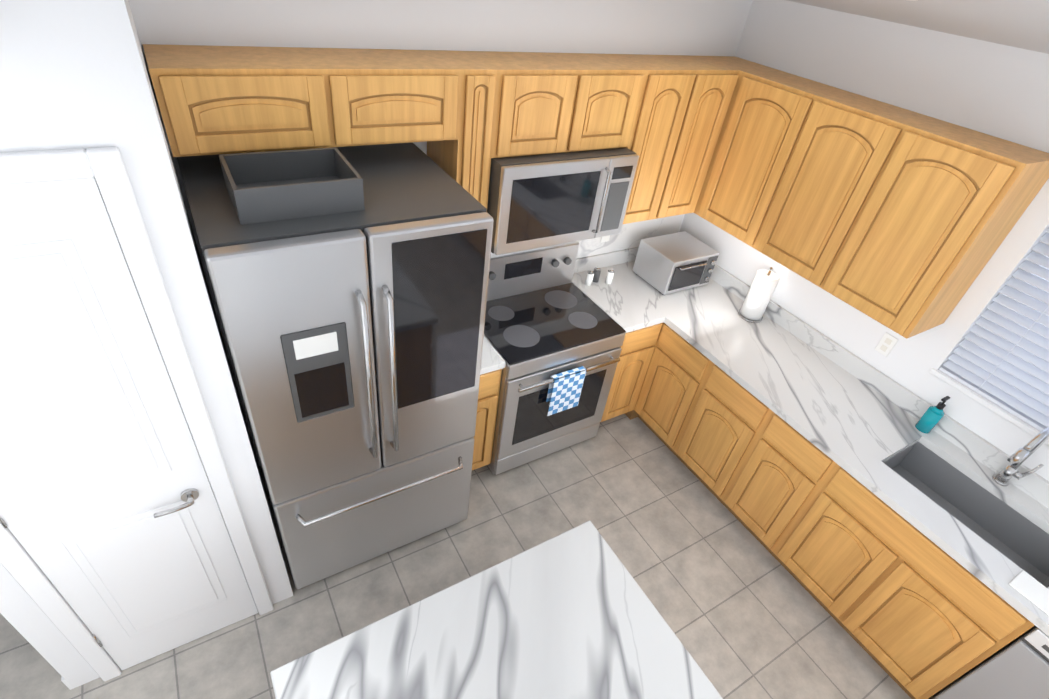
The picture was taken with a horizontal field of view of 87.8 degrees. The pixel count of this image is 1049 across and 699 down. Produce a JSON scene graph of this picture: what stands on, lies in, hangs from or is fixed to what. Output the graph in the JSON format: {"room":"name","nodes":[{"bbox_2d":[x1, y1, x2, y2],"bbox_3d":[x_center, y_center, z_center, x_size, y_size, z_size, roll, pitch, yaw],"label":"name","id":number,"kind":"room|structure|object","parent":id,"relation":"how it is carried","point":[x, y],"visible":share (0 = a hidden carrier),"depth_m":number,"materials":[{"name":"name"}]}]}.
{"room":"kitchen","nodes":[
{"label":"kitchen","id":0,"kind":"room"},
{"bbox_2d":[0,0,292,687],"bbox_3d":[-1.500,-0.266,1.678,0.854,3.331,0.860,-15,44,-27],"label":"wall","id":1,"kind":"structure","parent":0,"point":[74,74],"depth_m":1.31,"materials":[{"name":"paint"}]},
{"bbox_2d":[61,676,73,689],"bbox_3d":[-2.454,0.649,2.975,0.012,0.090,2.430,-15,44,-27],"label":"baseboard","id":2,"kind":"structure","parent":1,"relation":"attached to","point":[66,683],"depth_m":2.17,"materials":[{"name":"white paint"}]},
{"bbox_2d":[0,177,257,669],"bbox_3d":[-1.335,0.490,1.757,0.536,2.074,0.070,-15,44,-27],"label":"closet door","id":3,"kind":"structure","parent":1,"relation":"in","point":[111,518],"depth_m":1.64,"materials":[{"name":"white paint"}]},
{"bbox_2d":[0,147,273,681],"bbox_3d":[-1.339,0.454,1.756,0.659,2.147,0.026,-15,44,-27],"label":"door frame","id":4,"kind":"structure","parent":1,"relation":"attached to","point":[105,167],"depth_m":1.63,"materials":[{"name":"white paint"}]},
{"bbox_2d":[136,0,755,463],"bbox_3d":[-0.492,-0.904,2.683,3.804,3.331,0.150,-15,44,-27],"label":"wall","id":5,"kind":"structure","parent":0,"point":[643,27],"depth_m":2.33,"materials":[{"name":"paint"}]},
{"bbox_2d":[143,44,358,156],"bbox_3d":[-0.966,-0.892,1.938,0.580,0.265,0.354,-15,44,-27],"label":"upper cabinet","id":6,"kind":"object","parent":5,"relation":"attached to","point":[212,100],"depth_m":1.82,"materials":[{"name":"brown wood"}]},
{"bbox_2d":[331,48,466,147],"bbox_3d":[-0.586,-0.996,2.143,0.580,0.265,0.354,-15,44,-27],"label":"upper cabinet","id":7,"kind":"object","parent":5,"relation":"attached to","point":[466,116],"depth_m":2.07,"materials":[{"name":"brown wood"}]},
{"bbox_2d":[459,51,598,163],"bbox_3d":[-0.007,-1.120,2.485,0.459,0.355,0.354,-15,44,-27],"label":"upper cabinet","id":8,"kind":"object","parent":5,"relation":"attached to","point":[519,103],"depth_m":2.34,"materials":[{"name":"brown wood"}]},
{"bbox_2d":[487,147,638,254],"bbox_3d":[0.116,-0.815,2.764,0.766,0.429,0.472,-15,44,-27],"label":"microwave","id":9,"kind":"object","parent":8,"relation":"attached to","point":[541,200],"visible":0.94,"depth_m":2.59,"materials":[{"name":"grey metal"}]},
{"bbox_2d":[600,235,609,242],"bbox_3d":[0.527,-0.744,3.501,0.070,0.115,0.006,-15,44,-27],"label":"electrical outlet plate","id":10,"kind":"object","parent":5,"relation":"attached to","point":[605,238],"depth_m":3.52,"materials":[{"name":"white plastic"}]},
{"bbox_2d":[563,53,654,151],"bbox_3d":[0.269,-1.196,2.634,0.459,0.355,0.354,-15,44,-27],"label":"upper cabinet","id":11,"kind":"object","parent":5,"relation":"attached to","point":[622,85],"depth_m":2.56,"materials":[{"name":"brown wood"}]},
{"bbox_2d":[576,214,683,258],"bbox_3d":[0.259,-0.711,3.332,1.980,0.386,0.008,-15,44,-27],"label":"backsplash panel","id":12,"kind":"object","parent":5,"relation":"attached to","point":[631,235],"depth_m":3.64,"materials":[{"name":"stone"}]},
{"bbox_2d":[615,54,714,223],"bbox_3d":[0.608,-1.126,2.964,0.392,0.790,0.354,-15,44,-27],"label":"upper cabinet","id":13,"kind":"object","parent":5,"relation":"attached to","point":[678,85],"depth_m":2.81,"materials":[{"name":"brown wood"}]},
{"bbox_2d":[667,55,739,216],"bbox_3d":[0.827,-1.186,3.082,0.393,0.790,0.354,-15,44,-27],"label":"upper cabinet","id":14,"kind":"object","parent":5,"relation":"attached to","point":[724,79],"depth_m":2.96,"materials":[{"name":"brown wood"}]},
{"bbox_2d":[0,414,910,698],"bbox_3d":[-0.333,1.775,2.094,5.590,0.100,7.240,-15,44,-27],"label":"floor","id":15,"kind":"structure","parent":0,"point":[744,614],"depth_m":2.81,"materials":[{"name":"tile"}]},
{"bbox_2d":[177,142,493,588],"bbox_3d":[-0.794,0.134,2.519,0.913,1.840,0.914,-15,44,-27],"label":"refrigerator","id":16,"kind":"object","parent":15,"relation":"on","point":[355,341],"visible":0.98,"depth_m":2.00,"materials":[{"name":"grey metal"}]},
{"bbox_2d":[219,147,364,224],"bbox_3d":[-0.769,-0.553,1.807,0.380,0.109,0.300,-15,44,-27],"label":"storage bin","id":17,"kind":"object","parent":16,"relation":"on","point":[275,185],"visible":1,"depth_m":1.78,"materials":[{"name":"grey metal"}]},
{"bbox_2d":[472,369,501,469],"bbox_3d":[-0.416,0.276,3.200,0.240,0.870,0.638,-15,44,-27],"label":"base cabinet","id":18,"kind":"object","parent":15,"relation":"on","point":[489,384],"depth_m":2.96,"materials":[{"name":"brown wood"}]},
{"bbox_2d":[480,336,505,374],"bbox_3d":[-0.356,-0.118,2.889,0.241,0.139,0.641,-15,44,-27],"label":"countertop","id":19,"kind":"structure","parent":18,"relation":"on","point":[492,359],"depth_m":2.76,"materials":[{"name":"stone"}]},
{"bbox_2d":[484,241,625,474],"bbox_3d":[0.066,0.063,3.303,0.770,1.190,0.712,-15,44,-27],"label":"range","id":20,"kind":"object","parent":15,"relation":"on","point":[546,318],"visible":0.83,"depth_m":3.13,"materials":[{"name":"silver metal"}]},
{"bbox_2d":[546,366,585,415],"bbox_3d":[0.227,0.233,3.047,0.210,0.275,0.038,-15,44,-27],"label":"dish towel","id":21,"kind":"object","parent":20,"relation":"hanging from","point":[564,390],"visible":0.93,"depth_m":3.02,"materials":[{"name":"blue fabric"}]},
{"bbox_2d":[601,322,667,421],"bbox_3d":[0.516,0.042,3.676,0.346,0.870,0.696,-15,44,-27],"label":"base cabinet","id":22,"kind":"object","parent":15,"relation":"on","point":[638,350],"depth_m":3.44,"materials":[{"name":"brown wood"}]},
{"bbox_2d":[572,247,1048,635],"bbox_3d":[1.890,0.768,2.184,0.982,0.139,4.836,-15,44,-27],"label":"countertop","id":23,"kind":"structure","parent":22,"relation":"on","point":[853,415],"depth_m":2.82,"materials":[{"name":"stone"}]},
{"bbox_2d":[585,268,597,285],"bbox_3d":[0.411,-0.454,3.430,0.043,0.100,0.044,-15,44,-27],"label":"shaker","id":24,"kind":"object","parent":23,"relation":"on","point":[591,276],"depth_m":3.43,"materials":[{"name":"white ceramic"}]},
{"bbox_2d":[595,266,600,281],"bbox_3d":[0.460,-0.482,3.475,0.043,0.100,0.044,-15,44,-27],"label":"shaker","id":25,"kind":"object","parent":23,"relation":"on","point":[598,268],"depth_m":3.45,"materials":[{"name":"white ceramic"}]},
{"bbox_2d":[605,268,613,283],"bbox_3d":[0.546,-0.469,3.475,0.043,0.100,0.044,-15,44,-27],"label":"shaker","id":26,"kind":"object","parent":23,"relation":"on","point":[610,273],"depth_m":3.46,"materials":[{"name":"white ceramic"}]},
{"bbox_2d":[633,231,718,294],"bbox_3d":[0.991,-0.555,3.548,0.400,0.249,0.356,-15,44,-27],"label":"toaster oven","id":27,"kind":"object","parent":23,"relation":"on","point":[671,263],"visible":1,"depth_m":3.46,"materials":[{"name":"silver metal"}]},
{"bbox_2d":[738,267,779,322],"bbox_3d":[1.422,-0.344,3.280,0.150,0.347,0.150,-15,44,-27],"label":"paper towel holder","id":28,"kind":"object","parent":23,"relation":"on","point":[759,295],"visible":1,"depth_m":3.24,"materials":[{"name":"white paper"}]},
{"bbox_2d":[915,396,949,433],"bbox_3d":[2.000,0.312,2.658,0.079,0.217,0.068,-15,44,-27],"label":"soap bottle","id":29,"kind":"object","parent":23,"relation":"on","point":[929,419],"visible":1,"depth_m":2.65,"materials":[{"name":"teal plastic"}]},
{"bbox_2d":[883,442,1048,586],"bbox_3d":[1.960,0.770,2.457,0.406,0.179,0.721,-15,44,-27],"label":"sink basin","id":30,"kind":"object","parent":23,"relation":"in","point":[1011,534],"visible":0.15,"depth_m":2.54,"materials":[{"name":"silver metal"}]},
{"bbox_2d":[992,426,1048,485],"bbox_3d":[2.109,0.484,2.309,0.307,0.400,0.100,-15,44,-27],"label":"faucet","id":31,"kind":"object","parent":23,"relation":"on","point":[1011,469],"visible":1,"depth_m":2.36,"materials":[{"name":"silver metal"}]},
{"bbox_2d":[1009,570,1048,615],"bbox_3d":[2.019,1.023,1.926,0.123,0.006,0.520,-15,44,-27],"label":"cutting board","id":32,"kind":"object","parent":23,"relation":"on","point":[1029,587],"visible":1,"depth_m":2.05,"materials":[{"name":"white plastic"}]},
{"bbox_2d":[632,326,711,450],"bbox_3d":[1.142,0.212,3.577,0.715,0.870,0.420,-15,44,-27],"label":"base cabinet","id":33,"kind":"object","parent":15,"relation":"on","point":[675,378],"depth_m":3.37,"materials":[{"name":"brown wood"}]},
{"bbox_2d":[672,362,767,497],"bbox_3d":[1.379,0.448,3.321,0.658,0.870,0.420,-15,44,-27],"label":"base cabinet","id":34,"kind":"object","parent":15,"relation":"on","point":[723,418],"depth_m":3.12,"materials":[{"name":"brown wood"}]},
{"bbox_2d":[717,408,867,562],"bbox_3d":[1.585,0.685,3.058,0.658,0.870,0.398,-15,44,-27],"label":"base cabinet","id":35,"kind":"object","parent":15,"relation":"on","point":[783,489],"depth_m":2.81,"materials":[{"name":"brown wood"}]},
{"bbox_2d":[928,626,1048,698],"bbox_3d":[2.238,1.452,2.204,0.637,0.866,0.594,-15,44,-27],"label":"dishwasher","id":36,"kind":"object","parent":15,"relation":"on","point":[1017,668],"visible":0.81,"depth_m":2.10,"materials":[{"name":"grey metal"}]},
{"bbox_3d":[0.566,2.124,1.027,1.082,0.870,3.320,-15,44,-27],"label":"cabinet","id":37,"kind":"object","parent":15,"relation":"on","visible":0},
{"bbox_2d":[270,521,722,698],"bbox_3d":[0.611,1.772,0.742,1.140,0.039,3.375,-15,44,-27],"label":"countertop","id":38,"kind":"structure","parent":37,"relation":"on","point":[573,613],"depth_m":1.69,"materials":[{"name":"stone"}]},
{"bbox_2d":[680,0,1048,480],"bbox_3d":[2.553,0.557,2.050,0.120,2.530,5.680,-15,44,-27],"label":"wall","id":39,"kind":"structure","parent":0,"point":[1001,91],"depth_m":2.57,"materials":[{"name":"paint"}]},
{"bbox_2d":[696,56,770,207],"bbox_3d":[1.150,-1.243,3.216,0.354,0.790,0.440,-15,44,-27],"label":"upper cabinet","id":40,"kind":"object","parent":39,"relation":"attached to","point":[734,62],"depth_m":3.03,"materials":[{"name":"brown wood"}]},
{"bbox_2d":[694,68,835,239],"bbox_3d":[1.356,-1.007,2.954,0.354,0.790,0.495,-15,44,-27],"label":"upper cabinet","id":41,"kind":"object","parent":39,"relation":"attached to","point":[761,102],"depth_m":2.89,"materials":[{"name":"brown wood"}]},
{"bbox_2d":[741,88,913,278],"bbox_3d":[1.557,-0.777,2.698,0.354,0.790,0.572,-15,44,-27],"label":"upper cabinet","id":42,"kind":"object","parent":39,"relation":"attached to","point":[828,133],"depth_m":2.62,"materials":[{"name":"brown wood"}]},
{"bbox_2d":[875,332,897,356],"bbox_3d":[1.888,-0.025,2.842,0.007,0.115,0.070,-15,44,-27],"label":"electrical outlet plate","id":43,"kind":"object","parent":39,"relation":"attached to","point":[886,344],"depth_m":2.84,"materials":[{"name":"white plastic"}]},
{"bbox_2d":[806,112,1048,338],"bbox_3d":[1.762,-0.542,2.437,0.354,0.790,0.515,-15,44,-27],"label":"upper cabinet","id":44,"kind":"object","parent":39,"relation":"attached to","point":[900,221],"depth_m":2.30,"materials":[{"name":"brown wood"}]},
{"bbox_2d":[929,368,1048,445],"bbox_3d":[2.440,0.568,2.174,0.065,0.024,1.640,-15,44,-27],"label":"window sill","id":45,"kind":"structure","parent":39,"relation":"attached to","point":[989,405],"depth_m":2.51,"materials":[{"name":"white paint"}]},
{"bbox_2d":[939,228,1048,430],"bbox_3d":[2.500,0.237,1.923,0.051,0.808,1.592,-15,44,-27],"label":"window blinds","id":46,"kind":"object","parent":39,"relation":"attached to","point":[999,356],"visible":0.9,"depth_m":2.41,"materials":[{"name":"white plastic"}]},
{"bbox_2d":[1019,232,1048,281],"bbox_3d":[2.557,0.196,1.931,0.055,0.880,1.600,-15,44,-27],"label":"window","id":47,"kind":"structure","parent":39,"relation":"in","point":[1036,252],"depth_m":2.30,"materials":[{"name":"white paint"}]},
{"bbox_2d":[787,0,1048,53],"bbox_3d":[0.035,-0.706,0.152,5.590,1.294,7.240,-15,44,-27],"label":"ceiling","id":48,"kind":"structure","parent":0,"point":[1023,24],"depth_m":2.03,"materials":[{"name":"paint"}]}
]}

